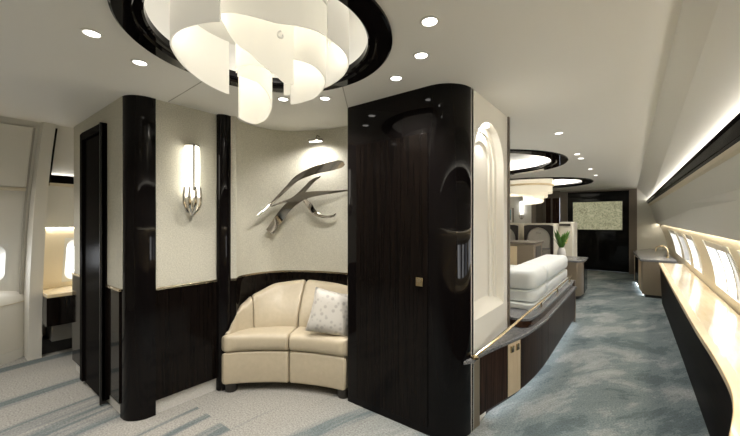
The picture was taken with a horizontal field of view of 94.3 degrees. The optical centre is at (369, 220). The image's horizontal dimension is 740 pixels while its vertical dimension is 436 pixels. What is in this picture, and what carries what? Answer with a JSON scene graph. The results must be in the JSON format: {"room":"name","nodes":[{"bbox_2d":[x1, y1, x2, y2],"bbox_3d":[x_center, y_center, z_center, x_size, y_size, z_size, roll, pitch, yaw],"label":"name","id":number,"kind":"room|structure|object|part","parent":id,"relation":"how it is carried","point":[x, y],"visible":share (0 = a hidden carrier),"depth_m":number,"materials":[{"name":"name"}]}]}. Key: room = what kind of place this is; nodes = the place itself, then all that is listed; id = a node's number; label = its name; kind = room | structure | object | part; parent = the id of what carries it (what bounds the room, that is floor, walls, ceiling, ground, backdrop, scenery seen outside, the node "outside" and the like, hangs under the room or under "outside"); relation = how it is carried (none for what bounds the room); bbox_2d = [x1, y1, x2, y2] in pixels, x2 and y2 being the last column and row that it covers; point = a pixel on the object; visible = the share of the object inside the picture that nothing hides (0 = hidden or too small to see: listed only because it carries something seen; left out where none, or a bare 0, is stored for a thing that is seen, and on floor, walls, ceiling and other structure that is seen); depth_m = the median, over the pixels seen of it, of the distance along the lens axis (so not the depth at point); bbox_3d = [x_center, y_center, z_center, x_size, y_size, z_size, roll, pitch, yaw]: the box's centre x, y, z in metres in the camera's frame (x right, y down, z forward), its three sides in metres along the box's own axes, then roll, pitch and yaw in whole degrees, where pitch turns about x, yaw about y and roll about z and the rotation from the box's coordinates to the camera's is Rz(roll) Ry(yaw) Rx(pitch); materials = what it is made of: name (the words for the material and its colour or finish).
{"room":"aircraft cabin","nodes":[
{"label":"aircraft cabin","id":0,"kind":"room"},
{"bbox_2d":[0,116,73,335],"bbox_3d":[-0.955,0.250,6.119,0.890,2.200,13.700,0,0,38],"label":"wall","id":1,"kind":"structure","parent":0,"point":[11,202],"depth_m":3.22,"materials":[{"name":"beige paint"}]},
{"bbox_2d":[0,244,7,282],"bbox_3d":[-3.611,0.405,3.145,0.173,0.378,0.393,0,0,38],"label":"window","id":2,"kind":"structure","parent":1,"relation":"in","point":[3,247],"depth_m":3.28,"materials":[{"name":"white glass"}]},
{"bbox_2d":[0,122,35,365],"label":"door","id":3,"kind":"structure","parent":1,"relation":"in","point":[16,141],"depth_m":3.13,"materials":[{"name":"white plastic"}]},
{"bbox_3d":[-3.861,1.301,2.760,0.475,0.098,1.630,0,0,38],"label":"kick plate","id":4,"kind":"part","parent":3,"relation":"part of","materials":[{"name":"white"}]},
{"bbox_2d":[24,122,55,360],"bbox_3d":[-3.160,0.250,3.260,0.950,2.200,0.100,0,0,38],"label":"trim","id":5,"kind":"structure","parent":1,"relation":"attached to","point":[36,230],"depth_m":3.26,"materials":[{"name":"white plastic"}]},
{"bbox_2d":[49,128,57,181],"bbox_3d":[-2.934,-0.595,3.159,0.410,0.450,0.015,0,0,38],"label":"trim","id":6,"kind":"structure","parent":1,"relation":"attached to","point":[56,129],"depth_m":3.11,"materials":[{"name":"black"}]},
{"bbox_2d":[43,229,73,288],"bbox_3d":[-0.172,0.417,7.531,0.210,0.665,10.308,0,0,38],"label":"wall panel","id":7,"kind":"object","parent":1,"relation":"in","point":[54,238],"depth_m":3.54,"materials":[{"name":"beige"}]},
{"bbox_2d":[62,238,73,280],"bbox_3d":[-3.123,0.410,3.776,0.201,0.468,0.388,0,0,38],"label":"window","id":8,"kind":"structure","parent":7,"relation":"attached to","point":[68,264],"depth_m":3.67,"materials":[{"name":"white glass"}]},
{"bbox_3d":[-3.159,0.410,3.804,0.109,0.350,0.290,0,0,38],"label":"pane","id":9,"kind":"part","parent":8,"relation":"part of","materials":[{"name":"white glass"}]},
{"bbox_2d":[46,186,73,227],"bbox_3d":[-0.011,-0.138,7.406,0.225,0.405,10.308,0,0,38],"label":"trim","id":10,"kind":"structure","parent":1,"relation":"attached to","point":[60,202],"depth_m":3.41,"materials":[{"name":"white"}]},
{"bbox_2d":[49,183,73,186],"bbox_3d":[0.085,-0.349,7.341,0.138,0.023,10.294,0,0,38],"label":"trim","id":11,"kind":"structure","parent":1,"relation":"attached to","point":[50,184],"depth_m":3.30,"materials":[{"name":"beige"}]},
{"bbox_2d":[49,175,73,183],"bbox_3d":[0.108,-0.393,7.323,0.135,0.085,10.294,0,0,38],"label":"trim","id":12,"kind":"structure","parent":1,"relation":"attached to","point":[54,178],"depth_m":3.29,"materials":[{"name":"black"}]},
{"bbox_2d":[74,96,122,288],"bbox_3d":[-2.164,-0.193,2.741,1.260,1.315,0.060,0,0,38],"label":"wall","id":13,"kind":"structure","parent":0,"point":[112,114],"depth_m":2.45,"materials":[{"name":"paint"}]},
{"bbox_2d":[80,122,109,404],"bbox_3d":[-2.164,0.308,2.707,0.583,2.064,0.094,0,0,38],"label":"door","id":14,"kind":"structure","parent":13,"relation":"in","point":[93,141],"depth_m":2.65,"materials":[{"name":"black wood"}]},
{"bbox_2d":[71,272,120,291],"bbox_3d":[-2.180,0.474,2.744,1.250,0.018,0.075,0,0,38],"label":"trim","id":15,"kind":"structure","parent":13,"relation":"attached to","point":[72,273],"depth_m":2.45,"materials":[{"name":"beige metal"}]},
{"bbox_2d":[72,275,120,403],"bbox_3d":[-2.181,0.865,2.748,1.235,0.770,0.070,0,0,38],"label":"trim","id":16,"kind":"structure","parent":13,"relation":"attached to","point":[113,298],"depth_m":2.45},
{"bbox_2d":[76,363,119,412],"bbox_3d":[-2.171,1.300,2.756,1.210,0.100,0.045,0,0,38],"label":"baseboard","id":17,"kind":"structure","parent":13,"relation":"attached to","point":[111,400],"depth_m":2.50,"materials":[{"name":"grey metal"}]},
{"bbox_2d":[156,378,215,413],"bbox_3d":[-1.387,1.300,2.588,0.055,0.100,0.470,0,0,38],"label":"baseboard","id":18,"kind":"structure","parent":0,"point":[178,398],"depth_m":2.56,"materials":[{"name":"metal"}]},
{"bbox_2d":[156,99,216,286],"bbox_3d":[-1.382,-0.193,2.591,0.060,1.315,0.540,0,0,38],"label":"wall","id":19,"kind":"structure","parent":0,"point":[186,244],"depth_m":2.54,"materials":[{"name":"paint"}]},
{"bbox_2d":[156,282,216,400],"bbox_3d":[-1.375,0.865,2.591,0.072,0.770,0.490,0,0,38],"label":"wainscot panel","id":20,"kind":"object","parent":19,"relation":"attached to","point":[186,316],"depth_m":2.54,"materials":[{"name":"black wood"}]},
{"bbox_2d":[156,279,217,289],"bbox_3d":[-1.372,0.474,2.589,0.078,0.018,0.470,0,0,38],"label":"trim","id":21,"kind":"structure","parent":19,"relation":"attached to","point":[214,280],"depth_m":2.54,"materials":[{"name":"beige metal"}]},
{"bbox_2d":[182,143,201,214],"bbox_3d":[-1.311,-0.303,2.536,0.127,0.522,0.128,0,0,-22],"label":"wall lamp","id":22,"kind":"object","parent":19,"relation":"attached to","point":[191,188],"visible":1,"depth_m":2.50,"materials":[{"name":"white glass"}]},
{"bbox_2d":[231,270,347,280],"bbox_3d":[-0.467,0.474,3.045,1.404,0.018,0.530,0,0,0],"label":"trim","id":23,"kind":"structure","parent":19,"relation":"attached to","point":[238,277],"depth_m":3.17,"materials":[{"name":"beige metal"}]},
{"bbox_2d":[231,116,347,277],"bbox_3d":[-0.464,-0.193,3.038,1.381,1.315,0.514,0,0,0],"label":"wall","id":24,"kind":"structure","parent":0,"point":[264,161],"depth_m":3.15,"materials":[{"name":"paint"}]},
{"bbox_2d":[231,272,347,323],"bbox_3d":[-0.466,0.915,3.042,1.394,0.870,0.523,0,0,0],"label":"trim","id":25,"kind":"structure","parent":24,"relation":"attached to","point":[242,288],"depth_m":3.10,"materials":[{"name":"black wood"}]},
{"bbox_2d":[257,160,347,233],"bbox_3d":[-0.584,-0.205,3.080,0.820,0.652,0.178,0,0,1],"label":"wall sculpture","id":26,"kind":"object","parent":24,"relation":"attached to","point":[302,195],"visible":0.98,"depth_m":3.12,"materials":[{"name":"silver metal"}]},
{"bbox_2d":[308,135,322,141],"bbox_3d":[-0.479,-0.755,3.167,0.130,0.071,0.145,0,0,17],"label":"picture light","id":27,"kind":"object","parent":24,"relation":"attached to","point":[316,139],"visible":0.97,"depth_m":3.10,"materials":[{"name":"silver metal"}]},
{"bbox_2d":[0,0,682,190],"bbox_3d":[1.087,-0.938,4.535,4.340,0.175,13.700,0,0,38],"label":"ceiling","id":28,"kind":"structure","parent":0,"point":[592,72],"depth_m":1.95,"materials":[{"name":"white paint"}]},
{"bbox_2d":[80,28,103,38],"bbox_3d":[-1.259,-0.850,1.552,0.086,0.009,0.086,0,0,38],"label":"recessed light","id":29,"kind":"object","parent":28,"relation":"in","point":[88,32],"visible":1,"depth_m":1.55,"materials":[{"name":"white"}]},
{"bbox_2d":[130,59,148,66],"bbox_3d":[-1.234,-0.850,1.839,0.086,0.009,0.086,0,0,38],"label":"recessed light","id":30,"kind":"object","parent":28,"relation":"in","point":[138,62],"visible":1,"depth_m":1.83,"materials":[{"name":"white"}]},
{"bbox_2d":[168,81,201,101],"bbox_3d":[-1.203,-0.850,2.243,0.611,0.002,0.006,0,0,41],"label":"trim","id":31,"kind":"structure","parent":28,"relation":"attached to","point":[201,81],"depth_m":2.24,"materials":[{"name":"grey"}]},
{"bbox_2d":[107,0,391,92],"bbox_3d":[-0.495,-0.855,1.630,1.200,0.050,1.200,0,0,38],"label":"ring","id":32,"kind":"object","parent":28,"relation":"attached to","point":[132,17],"visible":0.69,"depth_m":1.56,"materials":[{"name":"black"}]},
{"bbox_2d":[170,0,349,123],"bbox_3d":[-0.495,-0.750,1.630,0.800,0.520,0.800,0,0,38],"label":"chandelier","id":33,"kind":"object","parent":28,"relation":"hanging from","point":[304,43],"visible":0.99,"depth_m":1.58,"materials":[{"name":"white glass"}]},
{"bbox_2d":[277,97,289,101],"bbox_3d":[-0.604,-0.850,2.390,0.086,0.009,0.086,0,0,38],"label":"recessed light","id":34,"kind":"object","parent":28,"relation":"in","point":[284,99],"visible":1,"depth_m":2.39,"materials":[{"name":"white"}]},
{"bbox_2d":[319,96,330,100],"bbox_3d":[-0.312,-0.850,2.376,0.086,0.009,0.086,0,0,38],"label":"recessed light","id":35,"kind":"object","parent":28,"relation":"in","point":[323,98],"visible":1,"depth_m":2.37,"materials":[{"name":"white"}]},
{"bbox_2d":[389,75,402,80],"bbox_3d":[0.155,-0.850,2.039,0.086,0.009,0.086,0,0,38],"label":"recessed light","id":36,"kind":"object","parent":28,"relation":"in","point":[394,77],"visible":1,"depth_m":2.04,"materials":[{"name":"white"}]},
{"bbox_2d":[413,51,429,59],"bbox_3d":[0.262,-0.850,1.760,0.086,0.009,0.086,0,0,38],"label":"recessed light","id":37,"kind":"object","parent":28,"relation":"in","point":[420,55],"visible":1,"depth_m":1.76,"materials":[{"name":"white"}]},
{"bbox_2d":[420,15,439,27],"bbox_3d":[0.254,-0.850,1.460,0.086,0.009,0.086,0,0,38],"label":"recessed light","id":38,"kind":"object","parent":28,"relation":"in","point":[429,21],"visible":1,"depth_m":1.46,"materials":[{"name":"white"}]},
{"bbox_2d":[510,179,553,204],"bbox_3d":[3.629,-0.675,7.942,1.120,0.610,1.120,0,0,38],"label":"chandelier","id":39,"kind":"object","parent":28,"relation":"hanging from","point":[533,191],"visible":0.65,"depth_m":7.54,"materials":[{"name":"beige fabric"}]},
{"bbox_2d":[510,149,567,174],"bbox_3d":[1.606,-0.855,5.335,2.560,0.050,2.560,0,0,38],"label":"ring","id":40,"kind":"object","parent":28,"relation":"attached to","point":[557,159],"visible":0.3,"depth_m":4.71,"materials":[{"name":"black"}]},
{"bbox_2d":[510,177,593,187],"bbox_3d":[3.629,-0.855,7.942,2.600,0.050,2.600,0,0,38],"label":"ring","id":41,"kind":"object","parent":28,"relation":"attached to","point":[584,181],"visible":0.4,"depth_m":6.90,"materials":[{"name":"black"}]},
{"bbox_2d":[0,270,708,435],"bbox_3d":[1.098,1.375,4.843,6.200,0.050,14.200,0,0,38],"label":"floor","id":42,"kind":"structure","parent":0,"point":[619,369],"depth_m":2.55,"materials":[{"name":"carpet"}]},
{"bbox_2d":[42,286,71,354],"bbox_3d":[-2.590,1.025,4.281,0.520,0.650,2.208,0,0,38],"label":"desk","id":43,"kind":"object","parent":42,"relation":"on","point":[57,301],"visible":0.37,"depth_m":3.40,"materials":[{"name":"brown wood"}]},
{"bbox_3d":[-2.576,0.874,4.270,0.455,0.273,2.208,0,0,38],"label":"drawer","id":44,"kind":"part","parent":43,"relation":"part of","materials":[{"name":"black wood"}]},
{"bbox_2d":[120,95,155,421],"bbox_3d":[-1.602,0.250,2.370,0.163,2.200,0.162,0,0,38],"label":"column","id":45,"kind":"structure","parent":42,"relation":"on","point":[138,293],"depth_m":2.32,"materials":[{"name":"black wood"}]},
{"bbox_2d":[216,114,230,390],"bbox_3d":[-1.179,0.250,2.795,0.112,2.200,0.147,0,0,38],"label":"column","id":46,"kind":"structure","parent":42,"relation":"on","point":[223,121],"depth_m":2.73,"materials":[{"name":"black wood"}]},
{"bbox_2d":[221,280,347,398],"bbox_3d":[-0.574,0.945,2.926,1.138,0.809,0.612,0,0,6],"label":"loveseat","id":47,"kind":"object","parent":42,"relation":"on","point":[267,340],"visible":0.87,"depth_m":2.71,"materials":[{"name":"leather"}]},
{"bbox_3d":[-0.877,1.160,2.953,0.514,0.250,0.602,0,0,7],"label":"seat","id":48,"kind":"part","parent":47,"relation":"part of","materials":[{"name":"leather"}]},
{"bbox_2d":[221,326,295,351],"bbox_3d":[-0.896,0.964,2.819,0.557,0.137,0.265,0,0,-3],"label":"seat cushion","id":49,"kind":"object","parent":47,"relation":"on","point":[245,338],"depth_m":2.71,"materials":[{"name":"leather"}]},
{"bbox_3d":[-0.815,0.785,3.065,0.474,0.489,0.326,0,0,-5],"label":"backrest","id":50,"kind":"part","parent":47,"relation":"part of","materials":[{"name":"leather"}]},
{"bbox_2d":[289,327,347,356],"bbox_3d":[-0.372,0.964,2.760,0.557,0.137,0.261,0,0,15],"label":"seat cushion","id":51,"kind":"object","parent":47,"relation":"on","point":[301,342],"depth_m":2.66,"materials":[{"name":"leather"}]},
{"bbox_3d":[-0.339,1.160,2.897,0.636,0.250,0.523,0,0,16],"label":"seat","id":52,"kind":"part","parent":47,"relation":"part of","materials":[{"name":"leather"}]},
{"bbox_3d":[-0.332,0.786,2.966,0.673,0.488,0.356,0,0,29],"label":"backrest","id":53,"kind":"part","parent":47,"relation":"part of","materials":[{"name":"leather"}]},
{"bbox_2d":[305,287,347,335],"bbox_3d":[-0.305,0.728,2.723,0.403,0.392,0.164,0,0,1],"label":"throw pillow","id":54,"kind":"object","parent":47,"relation":"on","point":[329,311],"visible":0.92,"depth_m":2.67,"materials":[{"name":"white fabric"}]},
{"bbox_2d":[348,83,472,435],"bbox_3d":[0.238,0.250,2.391,0.895,2.200,0.249,0,0,38],"label":"tall cabinet","id":55,"kind":"object","parent":42,"relation":"on","point":[409,153],"visible":1,"depth_m":2.22,"materials":[{"name":"black wood"}]},
{"bbox_3d":[0.133,0.372,2.337,0.585,1.855,0.013,0,0,38],"label":"door","id":56,"kind":"part","parent":55,"relation":"part of","materials":[{"name":"brown wood"}]},
{"bbox_2d":[510,223,524,239],"bbox_3d":[3.058,0.700,7.566,0.580,1.300,0.595,0,0,38],"label":"seat","id":57,"kind":"object","parent":42,"relation":"on","point":[516,229],"visible":0.22,"depth_m":7.24,"materials":[{"name":"grey"}]},
{"bbox_3d":[2.900,0.480,7.362,0.420,0.640,0.030,0,0,38],"label":"panel","id":58,"kind":"part","parent":57,"relation":"part of","materials":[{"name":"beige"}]},
{"bbox_3d":[2.889,0.440,7.348,0.540,0.720,0.043,0,0,38],"label":"arch frame","id":59,"kind":"part","parent":57,"relation":"part of","materials":[{"name":"grey"}]},
{"bbox_2d":[463,279,576,428],"bbox_3d":[1.618,1.072,3.410,0.377,0.556,3.308,0,0,38],"label":"credenza","id":60,"kind":"object","parent":42,"relation":"on","point":[504,368],"visible":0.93,"depth_m":2.69,"materials":[{"name":"black wood"}]},
{"bbox_3d":[0.686,1.123,2.248,0.091,0.455,0.020,0,0,-42],"label":"post","id":61,"kind":"part","parent":60,"relation":"part of","materials":[{"name":"beige metal"}]},
{"bbox_3d":[0.862,1.093,2.400,0.364,0.395,0.023,0,0,-40],"label":"cabinet panel","id":62,"kind":"part","parent":60,"relation":"part of","materials":[{"name":"brown wood"}]},
{"bbox_3d":[1.077,1.093,2.577,0.184,0.395,0.022,0,0,-40],"label":"maple panel","id":63,"kind":"part","parent":60,"relation":"part of","materials":[{"name":"beige wood"}]},
{"bbox_2d":[471,275,571,359],"bbox_3d":[1.686,0.795,3.336,0.093,0.149,3.162,0,0,40],"label":"grab rail","id":64,"kind":"object","parent":60,"relation":"attached to","point":[475,356],"visible":1,"depth_m":2.59,"materials":[{"name":"gold metal"}]},
{"bbox_3d":[1.409,1.093,2.919,0.035,0.395,0.761,0,0,42],"label":"cabinet panel","id":65,"kind":"part","parent":60,"relation":"part of","materials":[{"name":"brown wood"}]},
{"bbox_3d":[1.924,1.093,3.554,0.022,0.395,0.865,0,0,38],"label":"cabinet panel","id":66,"kind":"part","parent":60,"relation":"part of","materials":[{"name":"brown wood"}]},
{"bbox_3d":[2.462,1.093,4.244,0.021,0.395,0.875,0,0,38],"label":"cabinet panel","id":67,"kind":"part","parent":60,"relation":"part of","materials":[{"name":"brown wood"}]},
{"bbox_3d":[2.613,1.072,4.707,0.360,0.556,0.038,0,0,38],"label":"panel","id":68,"kind":"part","parent":60,"relation":"part of","materials":[{"name":"brown wood"}]},
{"bbox_2d":[510,240,543,264],"bbox_3d":[2.359,0.850,6.143,1.240,1.000,0.640,0,0,38],"label":"base cabinet","id":69,"kind":"object","parent":42,"relation":"on","point":[521,251],"visible":0.24,"depth_m":5.67,"materials":[{"name":"beige wood"}]},
{"bbox_3d":[2.107,0.825,5.948,0.840,0.810,0.014,0,0,38],"label":"panel","id":70,"kind":"part","parent":69,"relation":"part of","materials":[{"name":"beige wood"}]},
{"bbox_2d":[510,254,567,309],"bbox_3d":[1.683,0.900,4.067,0.915,0.900,1.950,0,0,38],"label":"sofa","id":71,"kind":"object","parent":42,"relation":"on","point":[532,280],"visible":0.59,"depth_m":3.25,"materials":[{"name":"white leather"}]},
{"bbox_2d":[524,223,558,255],"bbox_3d":[3.579,0.700,7.161,0.580,1.300,0.595,0,0,38],"label":"seat","id":72,"kind":"object","parent":42,"relation":"on","point":[544,232],"visible":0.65,"depth_m":6.90,"materials":[{"name":"beige"}]},
{"bbox_3d":[3.422,0.480,6.958,0.420,0.640,0.030,0,0,38],"label":"panel","id":73,"kind":"part","parent":72,"relation":"part of","materials":[{"name":"beige leather"}]},
{"bbox_2d":[559,222,576,256],"bbox_3d":[4.189,0.685,7.245,0.260,1.330,0.615,0,0,38],"label":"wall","id":74,"kind":"structure","parent":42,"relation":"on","point":[571,246],"depth_m":7.01,"materials":[{"name":"beige paint"}]},
{"bbox_2d":[565,256,587,298],"bbox_3d":[3.625,1.015,6.306,0.580,0.670,0.850,0,0,38],"label":"end table","id":75,"kind":"object","parent":42,"relation":"on","point":[576,267],"visible":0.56,"depth_m":5.93,"materials":[{"name":"beige wood"}]},
{"bbox_2d":[553,229,569,255],"bbox_3d":[3.536,0.418,6.356,0.290,0.523,0.316,0,0,-7],"label":"flower vase","id":76,"kind":"object","parent":75,"relation":"on","point":[561,241],"visible":0.97,"depth_m":6.30,"materials":[{"name":"white"}]},
{"bbox_3d":[3.928,1.000,6.249,0.006,0.540,0.470,0,0,38],"label":"panel","id":77,"kind":"part","parent":75,"relation":"part of","materials":[{"name":"brown wood"}]},
{"bbox_2d":[560,188,636,273],"bbox_3d":[6.068,0.265,9.195,1.720,2.170,0.110,0,0,38],"label":"wall","id":78,"kind":"structure","parent":42,"relation":"on","point":[608,251],"depth_m":9.03,"materials":[{"name":"black wood"}]},
{"bbox_3d":[5.467,0.265,9.668,0.190,2.170,0.100,0,0,38],"label":"post","id":79,"kind":"part","parent":78,"relation":"part of","materials":[{"name":"brown wood"}]},
{"bbox_2d":[573,201,622,229],"bbox_3d":[6.062,-0.140,9.168,1.115,0.760,0.037,0,0,38],"label":"screen","id":80,"kind":"object","parent":78,"relation":"attached to","point":[600,215],"visible":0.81,"depth_m":9.13,"materials":[{"name":"green"}]},
{"bbox_3d":[6.083,-0.805,9.190,1.370,0.029,0.100,0,0,38],"label":"head rail","id":81,"kind":"part","parent":78,"relation":"part of","materials":[{"name":"brown"}]},
{"bbox_3d":[6.061,1.336,9.162,1.370,0.028,0.048,0,0,38],"label":"sill","id":82,"kind":"part","parent":78,"relation":"part of","materials":[{"name":"silver metal"}]},
{"bbox_3d":[6.688,0.265,8.721,0.160,2.170,0.100,0,0,38],"label":"post","id":83,"kind":"part","parent":78,"relation":"part of","materials":[{"name":"brown wood"}]},
{"bbox_2d":[633,249,677,298],"bbox_3d":[5.896,1.014,7.184,0.606,0.672,3.080,0,0,38],"label":"bar cabinet","id":84,"kind":"object","parent":42,"relation":"on","point":[647,277],"visible":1,"depth_m":6.07,"materials":[{"name":"beige wood"}]},
{"bbox_3d":[5.439,1.005,6.994,0.010,0.530,0.682,0,0,33],"label":"dark panel","id":85,"kind":"part","parent":84,"relation":"part of","materials":[{"name":"black wood"}]},
{"bbox_3d":[5.068,1.005,6.446,0.006,0.530,0.601,0,0,34],"label":"maple panel","id":86,"kind":"part","parent":84,"relation":"part of","materials":[{"name":"beige wood"}]},
{"bbox_2d":[655,245,669,257],"bbox_3d":[5.402,0.566,6.338,0.210,0.222,0.123,0,0,38],"label":"tap","id":87,"kind":"object","parent":84,"relation":"on","point":[667,256],"visible":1,"depth_m":6.32,"materials":[{"name":"gold metal"}]},
{"bbox_2d":[659,263,739,435],"bbox_3d":[1.669,1.004,1.616,0.505,0.692,9.600,0,0,38],"label":"ledge","id":88,"kind":"object","parent":42,"relation":"on","point":[705,329],"visible":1,"depth_m":2.20,"materials":[{"name":"beige wood"}]},
{"bbox_2d":[471,88,506,431],"bbox_3d":[0.764,0.250,2.584,0.300,2.200,0.780,0,0,38],"label":"wall","id":89,"kind":"structure","parent":0,"point":[489,178],"depth_m":2.60,"materials":[{"name":"white paint"}]},
{"bbox_2d":[510,196,530,222],"bbox_3d":[3.804,0.250,9.996,1.700,2.200,0.060,0,0,38],"label":"wall","id":90,"kind":"structure","parent":0,"point":[514,201],"depth_m":9.65,"materials":[{"name":"white paint"}]},
{"bbox_2d":[510,208,513,221],"bbox_3d":[3.973,-0.165,9.798,0.250,0.410,0.041,0,0,38],"label":"painting","id":91,"kind":"object","parent":90,"relation":"attached to","point":[511,209],"visible":0.42,"depth_m":9.73,"materials":[{"name":"brown"}]},
{"bbox_2d":[519,201,523,218],"bbox_3d":[4.222,-0.303,9.557,0.126,0.522,0.128,0,0,5],"label":"wall lamp","id":92,"kind":"object","parent":90,"relation":"attached to","point":[521,212],"visible":0.94,"depth_m":9.52,"materials":[{"name":"white glass"}]},
{"bbox_2d":[531,203,541,222],"bbox_3d":[4.730,0.250,9.714,0.110,2.200,0.830,0,0,38],"label":"trim","id":93,"kind":"structure","parent":90,"relation":"attached to","point":[536,209],"depth_m":9.42,"materials":[{"name":"brown wood"}]},
{"bbox_2d":[560,187,666,250],"bbox_3d":[5.100,0.150,10.003,5.800,2.400,0.060,0,0,38],"label":"wall","id":94,"kind":"structure","parent":0,"point":[650,235],"depth_m":8.58,"materials":[{"name":"white paint"}]},
{"bbox_2d":[542,191,559,222],"bbox_3d":[5.191,0.250,9.844,0.460,2.200,0.060,0,0,38],"label":"trim","id":95,"kind":"structure","parent":94,"relation":"attached to","point":[556,194],"depth_m":9.86,"materials":[{"name":"brown wood"}]},
{"bbox_2d":[546,198,559,223],"bbox_3d":[5.230,0.350,9.820,0.350,2.000,0.030,0,0,38],"label":"door","id":96,"kind":"structure","parent":94,"relation":"in","point":[555,201],"depth_m":9.79,"materials":[{"name":"brown wood"}]},
{"bbox_2d":[637,0,739,198],"bbox_3d":[2.863,-0.680,3.158,0.434,0.440,13.707,0,0,37],"label":"ceiling","id":97,"kind":"structure","parent":0,"point":[699,96],"depth_m":1.80,"materials":[{"name":"white paint"}]},
{"bbox_2d":[650,153,739,314],"bbox_3d":[3.036,0.472,3.025,0.398,1.755,13.704,0,0,37],"label":"wall","id":98,"kind":"structure","parent":0,"point":[709,204],"depth_m":2.86,"materials":[{"name":"white plastic"}]},
{"bbox_2d":[668,230,682,257],"bbox_3d":[5.332,0.378,5.957,0.170,0.428,1.250,0,0,38],"label":"window","id":99,"kind":"structure","parent":98,"relation":"in","point":[678,250],"depth_m":6.15,"materials":[{"name":"white glass"}]},
{"bbox_2d":[676,232,691,264],"bbox_3d":[4.537,0.381,4.928,0.163,0.424,0.850,0,0,38],"label":"window","id":100,"kind":"structure","parent":98,"relation":"in","point":[687,257],"depth_m":5.22,"materials":[{"name":"white glass"}]},
{"bbox_2d":[646,112,739,203],"bbox_3d":[2.902,-0.463,3.128,0.050,0.170,13.704,0,0,37],"label":"trim","id":101,"kind":"structure","parent":98,"relation":"attached to","point":[729,135],"depth_m":2.31,"materials":[{"name":"black"}]},
{"bbox_2d":[648,141,739,205],"bbox_3d":[2.933,-0.402,3.103,0.103,0.086,13.705,0,0,37],"label":"trim","id":102,"kind":"structure","parent":98,"relation":"attached to","point":[733,150],"depth_m":2.46,"materials":[{"name":"beige"}]},
{"bbox_2d":[684,234,703,274],"bbox_3d":[3.895,0.383,4.098,0.158,0.420,0.750,0,0,38],"label":"window","id":103,"kind":"structure","parent":98,"relation":"in","point":[697,262],"depth_m":4.36,"materials":[{"name":"white glass"}]},
{"bbox_2d":[702,240,739,303],"bbox_3d":[2.863,0.386,2.765,0.152,0.416,1.120,0,0,38],"label":"window","id":104,"kind":"structure","parent":98,"relation":"in","point":[726,272],"depth_m":2.87,"materials":[{"name":"white glass"}]},
{"bbox_3d":[2.888,0.386,2.747,0.091,0.416,1.120,0,0,38],"label":"pane","id":105,"kind":"part","parent":104,"relation":"part of","materials":[{"name":"white glass"}]},
{"bbox_3d":[-0.227,0.250,3.868,2.840,2.200,0.035,0,0,38],"label":"wall","id":106,"kind":"structure","parent":0,"visible":0},
{"bbox_2d":[507,117,509,327],"bbox_3d":[1.018,0.250,2.902,0.312,2.200,0.035,0,0,38],"label":"trim","id":107,"kind":"structure","parent":106,"relation":"attached to","point":[508,118],"depth_m":2.80,"materials":[{"name":"brown"}]}
]}

